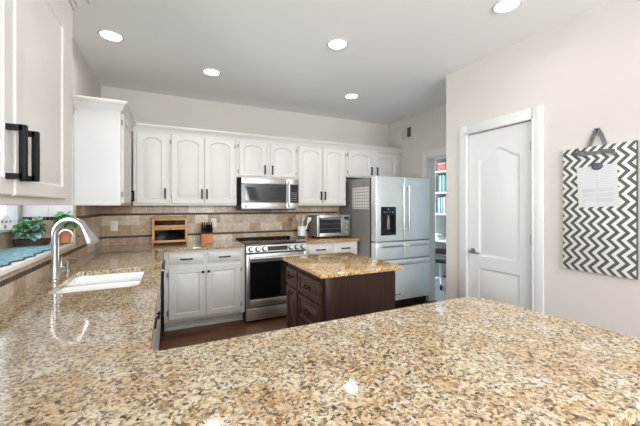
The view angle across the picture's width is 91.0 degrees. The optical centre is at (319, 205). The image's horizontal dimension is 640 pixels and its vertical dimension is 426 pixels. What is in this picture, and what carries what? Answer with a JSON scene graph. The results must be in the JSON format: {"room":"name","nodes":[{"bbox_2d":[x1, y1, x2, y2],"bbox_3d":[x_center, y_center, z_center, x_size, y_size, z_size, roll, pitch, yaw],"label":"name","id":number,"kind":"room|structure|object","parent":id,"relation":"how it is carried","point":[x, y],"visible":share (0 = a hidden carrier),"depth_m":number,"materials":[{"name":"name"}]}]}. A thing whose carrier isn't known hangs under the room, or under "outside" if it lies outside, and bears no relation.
{"room":"kitchen","nodes":[
{"label":"kitchen","id":0,"kind":"room"},
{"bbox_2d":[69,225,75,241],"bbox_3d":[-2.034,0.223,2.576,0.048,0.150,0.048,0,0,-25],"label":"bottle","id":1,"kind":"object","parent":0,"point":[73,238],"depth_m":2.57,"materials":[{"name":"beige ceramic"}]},
{"bbox_2d":[64,38,100,286],"bbox_3d":[-0.997,-0.003,0.229,0.150,2.743,7.400,0,0,-25],"label":"wall","id":2,"kind":"structure","parent":0,"point":[84,82],"depth_m":2.80,"materials":[{"name":"grey paint"}]},
{"bbox_2d":[0,0,71,204],"bbox_3d":[-0.970,-0.458,0.806,0.391,0.910,1.200,0,0,-25],"label":"upper cabinet","id":3,"kind":"object","parent":2,"relation":"attached to","point":[36,35],"visible":0.99,"depth_m":0.96,"materials":[{"name":"white paint"}]},
{"bbox_2d":[68,0,89,10],"bbox_3d":[-0.986,-0.922,0.829,0.384,0.086,1.255,0,0,-25],"label":"trim","id":4,"kind":"structure","parent":3,"relation":"on","point":[74,4],"depth_m":1.41,"materials":[{"name":"white paint"}]},
{"bbox_2d":[0,205,101,304],"bbox_3d":[-1.649,0.233,1.794,0.012,0.472,3.988,0,0,-25],"label":"wall tile","id":5,"kind":"structure","parent":2,"relation":"attached to","point":[8,291],"depth_m":2.32,"materials":[{"name":"tile"}]},
{"bbox_2d":[0,214,101,286],"bbox_3d":[-1.641,0.233,1.796,0.004,0.288,3.984,0,0,-25],"label":"trim","id":6,"kind":"structure","parent":2,"relation":"attached to","point":[30,270],"depth_m":1.88,"materials":[{"name":"tile"}]},
{"bbox_2d":[48,202,72,216],"bbox_3d":[-2.116,0.029,2.569,0.161,0.118,0.012,0,0,-25],"label":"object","id":7,"kind":"structure","parent":2,"relation":"attached to","point":[52,209],"depth_m":2.56,"materials":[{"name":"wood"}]},
{"bbox_2d":[74,107,133,205],"bbox_3d":[-2.034,-0.429,3.037,0.381,0.853,0.773,0,0,-25],"label":"upper cabinet","id":8,"kind":"object","parent":2,"relation":"attached to","point":[102,138],"visible":1,"depth_m":2.69,"materials":[{"name":"white paint"}]},
{"bbox_2d":[72,94,402,154],"bbox_3d":[-0.357,-0.864,3.803,4.069,0.086,0.829,0,0,-25],"label":"trim","id":9,"kind":"structure","parent":8,"relation":"attached to","point":[81,101],"depth_m":3.75,"materials":[{"name":"white paint"}]},
{"bbox_2d":[101,86,387,316],"bbox_3d":[-0.715,-0.003,4.524,4.340,2.743,0.120,0,0,-25],"label":"wall","id":10,"kind":"structure","parent":0,"point":[146,107],"depth_m":4.24,"materials":[{"name":"grey paint"}]},
{"bbox_2d":[133,131,168,205],"bbox_3d":[-1.950,-0.429,3.654,0.359,0.853,0.370,0,0,-25],"label":"upper cabinet","id":11,"kind":"object","parent":10,"relation":"attached to","point":[150,150],"visible":1,"depth_m":3.51,"materials":[{"name":"white paint"}]},
{"bbox_2d":[102,206,235,245],"bbox_3d":[-1.827,0.233,3.923,1.514,0.472,0.012,0,0,-25],"label":"wall tile","id":12,"kind":"structure","parent":10,"relation":"attached to","point":[135,224],"depth_m":3.81,"materials":[{"name":"tile"}]},
{"bbox_2d":[110,221,117,230],"bbox_3d":[-2.388,0.234,3.646,0.072,0.116,0.008,0,0,-25],"label":"wall outlet","id":13,"kind":"object","parent":12,"relation":"attached to","point":[113,224],"visible":1,"depth_m":3.64,"materials":[{"name":"beige plastic"}]},
{"bbox_2d":[211,218,216,226],"bbox_3d":[-1.391,0.224,4.118,0.072,0.116,0.008,0,0,-25],"label":"wall outlet","id":14,"kind":"object","parent":12,"relation":"attached to","point":[213,220],"visible":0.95,"depth_m":4.12,"materials":[{"name":"white plastic"}]},
{"bbox_2d":[170,134,235,205],"bbox_3d":[-1.444,-0.429,3.893,0.756,0.853,0.370,0,0,-25],"label":"upper cabinet","id":15,"kind":"object","parent":10,"relation":"attached to","point":[202,169],"visible":1,"depth_m":3.73,"materials":[{"name":"white paint"}]},
{"bbox_2d":[102,211,337,238],"bbox_3d":[-1.108,0.233,4.256,3.076,0.288,0.004,0,0,-25],"label":"trim","id":16,"kind":"structure","parent":10,"relation":"attached to","point":[110,214],"depth_m":4.11,"materials":[{"name":"tile"}]},
{"bbox_2d":[236,209,288,237],"bbox_3d":[-0.799,0.099,4.411,0.759,0.940,0.012,0,0,-25],"label":"tile","id":17,"kind":"structure","parent":10,"relation":"attached to","point":[244,222],"depth_m":4.39,"materials":[{"name":"tile"}]},
{"bbox_2d":[236,140,296,178],"bbox_3d":[-0.740,-0.608,4.234,0.804,0.497,0.381,0,0,-25],"label":"upper cabinet","id":18,"kind":"object","parent":10,"relation":"attached to","point":[253,159],"visible":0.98,"depth_m":4.07,"materials":[{"name":"white paint"}]},
{"bbox_2d":[236,177,297,209],"bbox_3d":[-0.704,-0.149,4.205,0.752,0.411,0.437,0,0,-25],"label":"microwave","id":19,"kind":"object","parent":18,"relation":"attached to","point":[251,193],"visible":1,"depth_m":4.04,"materials":[{"name":"grey metal"}]},
{"bbox_2d":[289,206,337,236],"bbox_3d":[-0.087,0.233,4.748,0.814,0.472,0.012,0,0,-25],"label":"tile","id":20,"kind":"structure","parent":10,"relation":"attached to","point":[292,226],"depth_m":4.69,"materials":[{"name":"tile"}]},
{"bbox_2d":[297,146,345,205],"bbox_3d":[-0.025,-0.429,4.566,0.768,0.853,0.370,0,0,-25],"label":"upper cabinet","id":21,"kind":"object","parent":10,"relation":"attached to","point":[321,172],"visible":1,"depth_m":4.42,"materials":[{"name":"white paint"}]},
{"bbox_2d":[346,150,400,179],"bbox_3d":[0.781,-0.638,4.955,1.018,0.435,0.381,0,0,-25],"label":"upper cabinet","id":22,"kind":"object","parent":10,"relation":"attached to","point":[359,164],"visible":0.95,"depth_m":4.78,"materials":[{"name":"white paint"}]},
{"bbox_2d":[72,0,606,124],"bbox_3d":[1.605,-1.414,2.210,6.550,0.080,9.050,0,0,-25],"label":"ceiling","id":23,"kind":"structure","parent":0,"point":[398,57],"depth_m":2.68,"materials":[{"name":"paint"}]},
{"bbox_2d":[97,29,123,41],"bbox_3d":[-1.686,-1.369,2.536,0.184,0.008,0.184,0,0,-25],"label":"recessed light","id":24,"kind":"object","parent":23,"relation":"in","point":[110,35],"visible":1,"depth_m":2.53,"materials":[{"name":"white paint"}]},
{"bbox_2d":[202,68,220,75],"bbox_3d":[-1.114,-1.369,3.228,0.184,0.008,0.184,0,0,-25],"label":"recessed light","id":25,"kind":"object","parent":23,"relation":"in","point":[208,71],"visible":1,"depth_m":3.23,"materials":[{"name":"white"}]},
{"bbox_2d":[327,38,347,49],"bbox_3d":[0.149,-1.369,2.669,0.184,0.008,0.184,0,0,-25],"label":"recessed light","id":26,"kind":"object","parent":23,"relation":"in","point":[337,43],"visible":1,"depth_m":2.66,"materials":[{"name":"white"}]},
{"bbox_2d":[344,93,358,98],"bbox_3d":[0.394,-1.369,3.933,0.184,0.008,0.184,0,0,-25],"label":"recessed light","id":27,"kind":"object","parent":23,"relation":"in","point":[351,95],"visible":1,"depth_m":3.93,"materials":[{"name":"white"}]},
{"bbox_2d":[492,0,522,13],"bbox_3d":[1.279,-1.369,2.150,0.184,0.008,0.184,0,0,-25],"label":"recessed light","id":28,"kind":"object","parent":23,"relation":"in","point":[502,6],"visible":1,"depth_m":2.15,"materials":[{"name":"white"}]},
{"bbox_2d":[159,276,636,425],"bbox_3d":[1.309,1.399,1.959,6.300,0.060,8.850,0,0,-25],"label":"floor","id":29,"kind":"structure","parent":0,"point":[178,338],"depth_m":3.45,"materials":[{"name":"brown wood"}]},
{"bbox_2d":[152,302,159,349],"bbox_3d":[-1.445,0.928,2.130,0.643,0.881,0.980,0,0,-25],"label":"base cabinet","id":30,"kind":"object","parent":29,"relation":"on","point":[155,334],"visible":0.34,"depth_m":2.29,"materials":[{"name":"white paint"}]},
{"bbox_2d":[158,260,165,349],"bbox_3d":[-1.771,0.929,2.867,0.652,0.880,0.600,0,0,-25],"label":"dishwasher","id":31,"kind":"object","parent":29,"relation":"on","point":[164,261],"visible":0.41,"depth_m":2.90,"materials":[{"name":"white paint"}]},
{"bbox_2d":[164,248,244,331],"bbox_3d":[-1.389,0.928,3.766,0.852,0.882,0.648,0,0,-25],"label":"base cabinet","id":32,"kind":"object","parent":29,"relation":"on","point":[202,287],"visible":0.99,"depth_m":3.50,"materials":[{"name":"white paint"}]},
{"bbox_2d":[236,236,306,322],"bbox_3d":[-0.636,0.900,4.072,0.762,0.938,0.734,0,0,-25],"label":"range","id":33,"kind":"object","parent":29,"relation":"on","point":[265,266],"visible":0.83,"depth_m":3.75,"materials":[{"name":"grey metal"}]},
{"bbox_2d":[236,237,305,245],"bbox_3d":[-0.648,0.463,4.098,0.762,0.020,0.588,0,0,-25],"label":"cooktop","id":34,"kind":"object","parent":33,"relation":"in","point":[247,241],"depth_m":3.99,"materials":[{"name":"black glass"}]},
{"bbox_2d":[306,241,356,254],"bbox_3d":[0.051,0.928,4.449,0.775,0.882,0.648,0,0,-25],"label":"base cabinet","id":35,"kind":"object","parent":29,"relation":"on","point":[335,247],"visible":0.24,"depth_m":4.19,"materials":[{"name":"white paint"}]},
{"bbox_2d":[291,236,359,243],"bbox_3d":[0.056,0.470,4.455,0.796,0.031,0.640,0,0,-25],"label":"countertop","id":36,"kind":"structure","parent":35,"relation":"on","point":[309,239],"depth_m":4.25,"materials":[{"name":"stone"}]},
{"bbox_2d":[297,226,305,237],"bbox_3d":[-0.262,0.372,4.445,0.116,0.166,0.116,0,0,-25],"label":"utensil crock","id":37,"kind":"object","parent":36,"relation":"on","point":[301,229],"visible":0.94,"depth_m":4.40,"materials":[{"name":"white ceramic"}]},
{"bbox_2d":[309,215,349,237],"bbox_3d":[0.144,0.292,4.559,0.525,0.325,0.343,0,0,-25],"label":"toaster oven","id":38,"kind":"object","parent":36,"relation":"on","point":[319,225],"visible":0.99,"depth_m":4.44,"materials":[{"name":"metal"}]},
{"bbox_2d":[286,263,394,327],"bbox_3d":[0.125,0.928,2.571,0.651,0.882,0.752,0,0,-25],"label":"kitchen island","id":39,"kind":"object","parent":29,"relation":"on","point":[310,299],"visible":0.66,"depth_m":2.29,"materials":[{"name":"brown wood"}]},
{"bbox_2d":[283,252,402,278],"bbox_3d":[0.147,0.470,2.592,0.687,0.031,0.794,0,0,-25],"label":"island countertop","id":40,"kind":"structure","parent":39,"relation":"on","point":[331,265],"depth_m":2.44,"materials":[{"name":"stone"}]},
{"bbox_2d":[340,176,429,305],"bbox_3d":[0.940,0.491,4.610,0.912,1.755,1.018,0,0,-25],"label":"refrigerator","id":41,"kind":"object","parent":29,"relation":"on","point":[395,227],"visible":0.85,"depth_m":4.23,"materials":[{"name":"metal"}]},
{"bbox_2d":[352,186,368,208],"bbox_3d":[0.556,-0.106,4.349,0.004,0.300,0.405,0,0,-25],"label":"calendar","id":42,"kind":"object","parent":41,"relation":"attached to","point":[360,195],"visible":1,"depth_m":4.34,"materials":[{"name":"white paper"}]},
{"bbox_2d":[435,158,445,276],"bbox_3d":[2.571,0.179,5.578,0.578,2.340,1.450,0,0,-25],"label":"bookcase","id":43,"kind":"object","parent":29,"relation":"on","point":[440,218],"visible":0.02,"depth_m":6.19,"materials":[{"name":"white paint"}]},
{"bbox_2d":[438,175,439,191],"bbox_3d":[2.400,-0.431,6.172,0.170,0.327,0.028,0,0,-25],"label":"book","id":44,"kind":"object","parent":43,"relation":"in","point":[439,175],"visible":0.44,"depth_m":6.12,"materials":[{"name":"paper"}]},
{"bbox_2d":[437,162,445,170],"bbox_3d":[2.427,-0.754,6.113,0.186,0.155,0.206,0,0,-25],"label":"gift box","id":45,"kind":"object","parent":43,"relation":"on","point":[440,166],"visible":0.65,"depth_m":6.07,"materials":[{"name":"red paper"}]},
{"bbox_2d":[441,175,442,191],"bbox_3d":[2.428,-0.431,6.111,0.170,0.329,0.043,0,0,-25],"label":"book","id":46,"kind":"object","parent":43,"relation":"in","point":[441,175],"visible":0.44,"depth_m":6.07,"materials":[{"name":"blue paper"}]},
{"bbox_2d":[442,198,443,213],"bbox_3d":[2.442,-0.004,6.082,0.170,0.305,0.028,0,0,-25],"label":"book","id":47,"kind":"object","parent":43,"relation":"in","point":[442,198],"visible":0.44,"depth_m":6.04,"materials":[{"name":"paper"}]},
{"bbox_2d":[444,197,445,213],"bbox_3d":[2.457,-0.010,6.050,0.170,0.316,0.038,0,0,-25],"label":"book","id":48,"kind":"object","parent":43,"relation":"in","point":[444,197],"visible":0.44,"depth_m":6.01,"materials":[{"name":"white paper"}]},
{"bbox_2d":[444,175,445,191],"bbox_3d":[2.464,-0.423,6.036,0.170,0.313,0.038,0,0,-25],"label":"book","id":49,"kind":"object","parent":43,"relation":"in","point":[445,175],"visible":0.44,"depth_m":5.99,"materials":[{"name":"teal paper"}]},
{"bbox_2d":[435,248,445,289],"bbox_3d":[2.083,1.029,5.367,0.563,0.680,0.585,0,0,42],"label":"office chair","id":50,"kind":"object","parent":29,"relation":"on","point":[440,259],"visible":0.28,"depth_m":5.20,"materials":[{"name":"black leather"}]},
{"bbox_3d":[-0.096,0.928,0.826,1.970,0.882,0.646,0,0,-25],"label":"base cabinet","id":51,"kind":"object","parent":29,"relation":"on","visible":0},
{"bbox_2d":[0,240,639,425],"bbox_3d":[-0.656,0.470,2.265,2.186,0.031,3.988,0,0,-25],"label":"countertop","id":52,"kind":"structure","parent":51,"relation":"on","point":[81,358],"depth_m":0.90,"materials":[{"name":"stone"}]},
{"bbox_2d":[58,229,73,274],"bbox_3d":[-1.690,0.304,2.080,0.140,0.301,0.040,0,0,12],"label":"tap","id":53,"kind":"object","parent":52,"relation":"on","point":[70,231],"visible":0.54,"depth_m":2.09,"materials":[{"name":"silver metal"}]},
{"bbox_2d":[65,258,76,271],"bbox_3d":[-1.741,0.408,2.187,0.086,0.092,0.044,0,0,12],"label":"soap dispenser","id":54,"kind":"object","parent":52,"relation":"on","point":[67,264],"visible":0.88,"depth_m":2.19,"materials":[{"name":"silver metal"}]},
{"bbox_2d":[49,217,98,281],"bbox_3d":[-1.504,0.261,1.913,0.321,0.388,0.113,0,0,15],"label":"faucet","id":55,"kind":"object","parent":52,"relation":"on","point":[90,237],"visible":1,"depth_m":1.90,"materials":[{"name":"silver metal"}]},
{"bbox_2d":[55,272,143,293],"bbox_3d":[-1.352,0.578,1.975,0.439,0.182,0.634,0,0,-25],"label":"sink","id":56,"kind":"object","parent":52,"relation":"in","point":[117,280],"visible":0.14,"depth_m":2.13,"materials":[{"name":"white ceramic"}]},
{"bbox_2d":[151,216,187,244],"bbox_3d":[-1.795,0.293,3.761,0.387,0.324,0.239,0,0,-25],"label":"bread box","id":57,"kind":"object","parent":52,"relation":"on","point":[181,221],"visible":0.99,"depth_m":3.70,"materials":[{"name":"brown wood"}]},
{"bbox_2d":[155,220,175,225],"bbox_3d":[-1.845,0.206,3.756,0.220,0.085,0.110,0,0,-25],"label":"bread loaf","id":58,"kind":"object","parent":57,"relation":"in","point":[169,222],"visible":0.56,"depth_m":3.71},
{"bbox_2d":[156,230,182,239],"bbox_3d":[-1.804,0.355,3.775,0.290,0.115,0.110,0,0,-25],"label":"bread loaf","id":59,"kind":"object","parent":57,"relation":"in","point":[162,235],"visible":0.97,"depth_m":3.73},
{"bbox_2d":[201,230,212,242],"bbox_3d":[-1.400,0.372,3.892,0.136,0.165,0.145,0,0,-25],"label":"knife block","id":60,"kind":"object","parent":52,"relation":"on","point":[205,238],"visible":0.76,"depth_m":3.84,"materials":[{"name":"orange wood"}]},
{"bbox_2d":[388,104,445,177],"bbox_3d":[1.623,-0.003,4.517,0.120,2.743,1.895,0,0,-25],"label":"wall","id":61,"kind":"structure","parent":0,"point":[428,127],"depth_m":4.70,"materials":[{"name":"grey paint"}]},
{"bbox_2d":[401,125,411,139],"bbox_3d":[1.359,-1.143,4.924,0.010,0.190,0.240,0,0,-25],"label":"air vent","id":62,"kind":"object","parent":61,"relation":"in","point":[408,130],"visible":1,"depth_m":4.92,"materials":[{"name":"grey paint"}]},
{"bbox_2d":[422,147,445,300],"bbox_3d":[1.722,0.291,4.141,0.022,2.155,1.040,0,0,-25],"label":"trim","id":63,"kind":"structure","parent":61,"relation":"attached to","point":[441,151],"depth_m":4.52,"materials":[{"name":"white paint"}]},
{"bbox_2d":[446,0,639,337],"bbox_3d":[2.890,-0.003,1.022,0.826,2.743,5.504,0,0,-25],"label":"wall","id":64,"kind":"structure","parent":0,"point":[584,68],"depth_m":2.32,"materials":[{"name":"grey paint"}]},
{"bbox_2d":[469,121,530,309],"bbox_3d":[1.585,0.336,2.807,0.098,2.051,0.609,0,0,-25],"label":"door","id":65,"kind":"structure","parent":64,"relation":"in","point":[499,159],"depth_m":2.79,"materials":[{"name":"white paint"}]},
{"bbox_2d":[459,105,543,312],"bbox_3d":[1.573,0.290,2.807,0.022,2.157,0.791,0,0,-25],"label":"trim","id":66,"kind":"structure","parent":64,"relation":"attached to","point":[535,114],"depth_m":2.52,"materials":[{"name":"white paint"}]},
{"bbox_2d":[563,127,637,279],"bbox_3d":[1.883,-0.036,2.138,0.034,0.991,0.408,0,0,-25],"label":"memo board","id":67,"kind":"object","parent":64,"relation":"attached to","point":[600,240],"visible":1,"depth_m":2.10,"materials":[{"name":"fabric"}]},
{"bbox_2d":[591,163,602,169],"bbox_3d":[1.874,-0.268,2.127,0.011,0.048,0.065,0,0,-25],"label":"clip","id":68,"kind":"object","parent":67,"relation":"attached to","point":[596,166],"visible":1,"depth_m":2.12,"materials":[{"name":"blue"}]},
{"bbox_2d":[577,163,618,206],"bbox_3d":[1.879,-0.133,2.133,0.002,0.290,0.236,0,0,-25],"label":"paper form","id":69,"kind":"object","parent":67,"relation":"attached to","point":[596,188],"visible":1,"depth_m":2.12,"materials":[{"name":"white paper"}]},
{"bbox_3d":[-1.982,-0.206,1.815,0.270,1.250,1.650,0,0,-25],"label":"wall","id":70,"kind":"structure","parent":0,"visible":0},
{"bbox_2d":[0,230,21,248],"bbox_3d":[-2.061,0.241,1.778,0.095,0.114,1.486,0,0,-25],"label":"trim","id":71,"kind":"structure","parent":70,"relation":"attached to","point":[6,241],"depth_m":2.24,"materials":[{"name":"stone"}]},
{"bbox_2d":[0,205,22,232],"bbox_3d":[-2.039,-0.284,1.785,0.100,0.934,1.465,0,0,-25],"label":"window","id":72,"kind":"structure","parent":70,"relation":"in","point":[13,211],"depth_m":2.39,"materials":[{"name":"white glass"}]},
{"bbox_2d":[0,214,12,229],"bbox_3d":[-2.160,0.111,2.158,0.026,0.104,0.068,0,0,18],"label":"house ornament","id":73,"kind":"object","parent":72,"relation":"on","point":[6,223],"visible":1,"depth_m":2.15,"materials":[{"name":"white ceramic"}]},
{"bbox_2d":[22,205,47,216],"bbox_3d":[-2.262,0.029,2.500,0.158,0.118,0.012,0,0,-25],"label":"window","id":74,"kind":"structure","parent":70,"relation":"attached to","point":[27,210],"depth_m":2.49,"materials":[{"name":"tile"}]},
{"bbox_2d":[0,242,75,275],"bbox_3d":[-1.865,0.311,1.870,0.357,0.025,1.486,0,0,-25],"label":"windowsill","id":75,"kind":"structure","parent":70,"relation":"attached to","point":[14,265],"depth_m":1.78,"materials":[{"name":"white speckled granite"}]},
{"bbox_2d":[10,216,50,246],"bbox_3d":[-2.155,0.184,2.331,0.228,0.218,0.221,0,0,-25],"label":"potted plant","id":76,"kind":"object","parent":75,"relation":"on","point":[32,230],"visible":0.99,"depth_m":2.30,"materials":[{"name":"green plant"}]},
{"bbox_2d":[0,244,63,266],"bbox_3d":[-1.837,0.295,1.856,0.285,0.006,1.100,0,0,-25],"label":"mat","id":77,"kind":"object","parent":75,"relation":"on","point":[15,254],"visible":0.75,"depth_m":1.93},
{"bbox_2d":[50,211,78,242],"bbox_3d":[-2.003,0.168,2.475,0.173,0.249,0.164,0,0,-25],"label":"potted plant","id":78,"kind":"object","parent":75,"relation":"on","point":[65,237],"visible":0.54,"depth_m":2.46,"materials":[{"name":"green plant"}]},
{"bbox_2d":[69,225,79,245],"bbox_3d":[-1.997,0.227,2.562,0.127,0.192,0.050,0,0,23],"label":"potted plant","id":79,"kind":"object","parent":75,"relation":"on","point":[74,237],"visible":0.58,"depth_m":2.56,"materials":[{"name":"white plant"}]},
{"bbox_2d":[23,217,58,219],"bbox_3d":[-2.183,0.102,2.531,0.319,0.026,0.004,0,0,-25],"label":"trim","id":80,"kind":"structure","parent":70,"relation":"attached to","point":[24,218],"depth_m":2.52,"materials":[{"name":"tile"}]},
{"bbox_2d":[22,220,70,242],"bbox_3d":[-2.189,0.207,2.536,0.321,0.183,0.010,0,0,-25],"label":"backsplash","id":81,"kind":"structure","parent":70,"relation":"attached to","point":[49,223],"depth_m":2.53,"materials":[{"name":"tile"}]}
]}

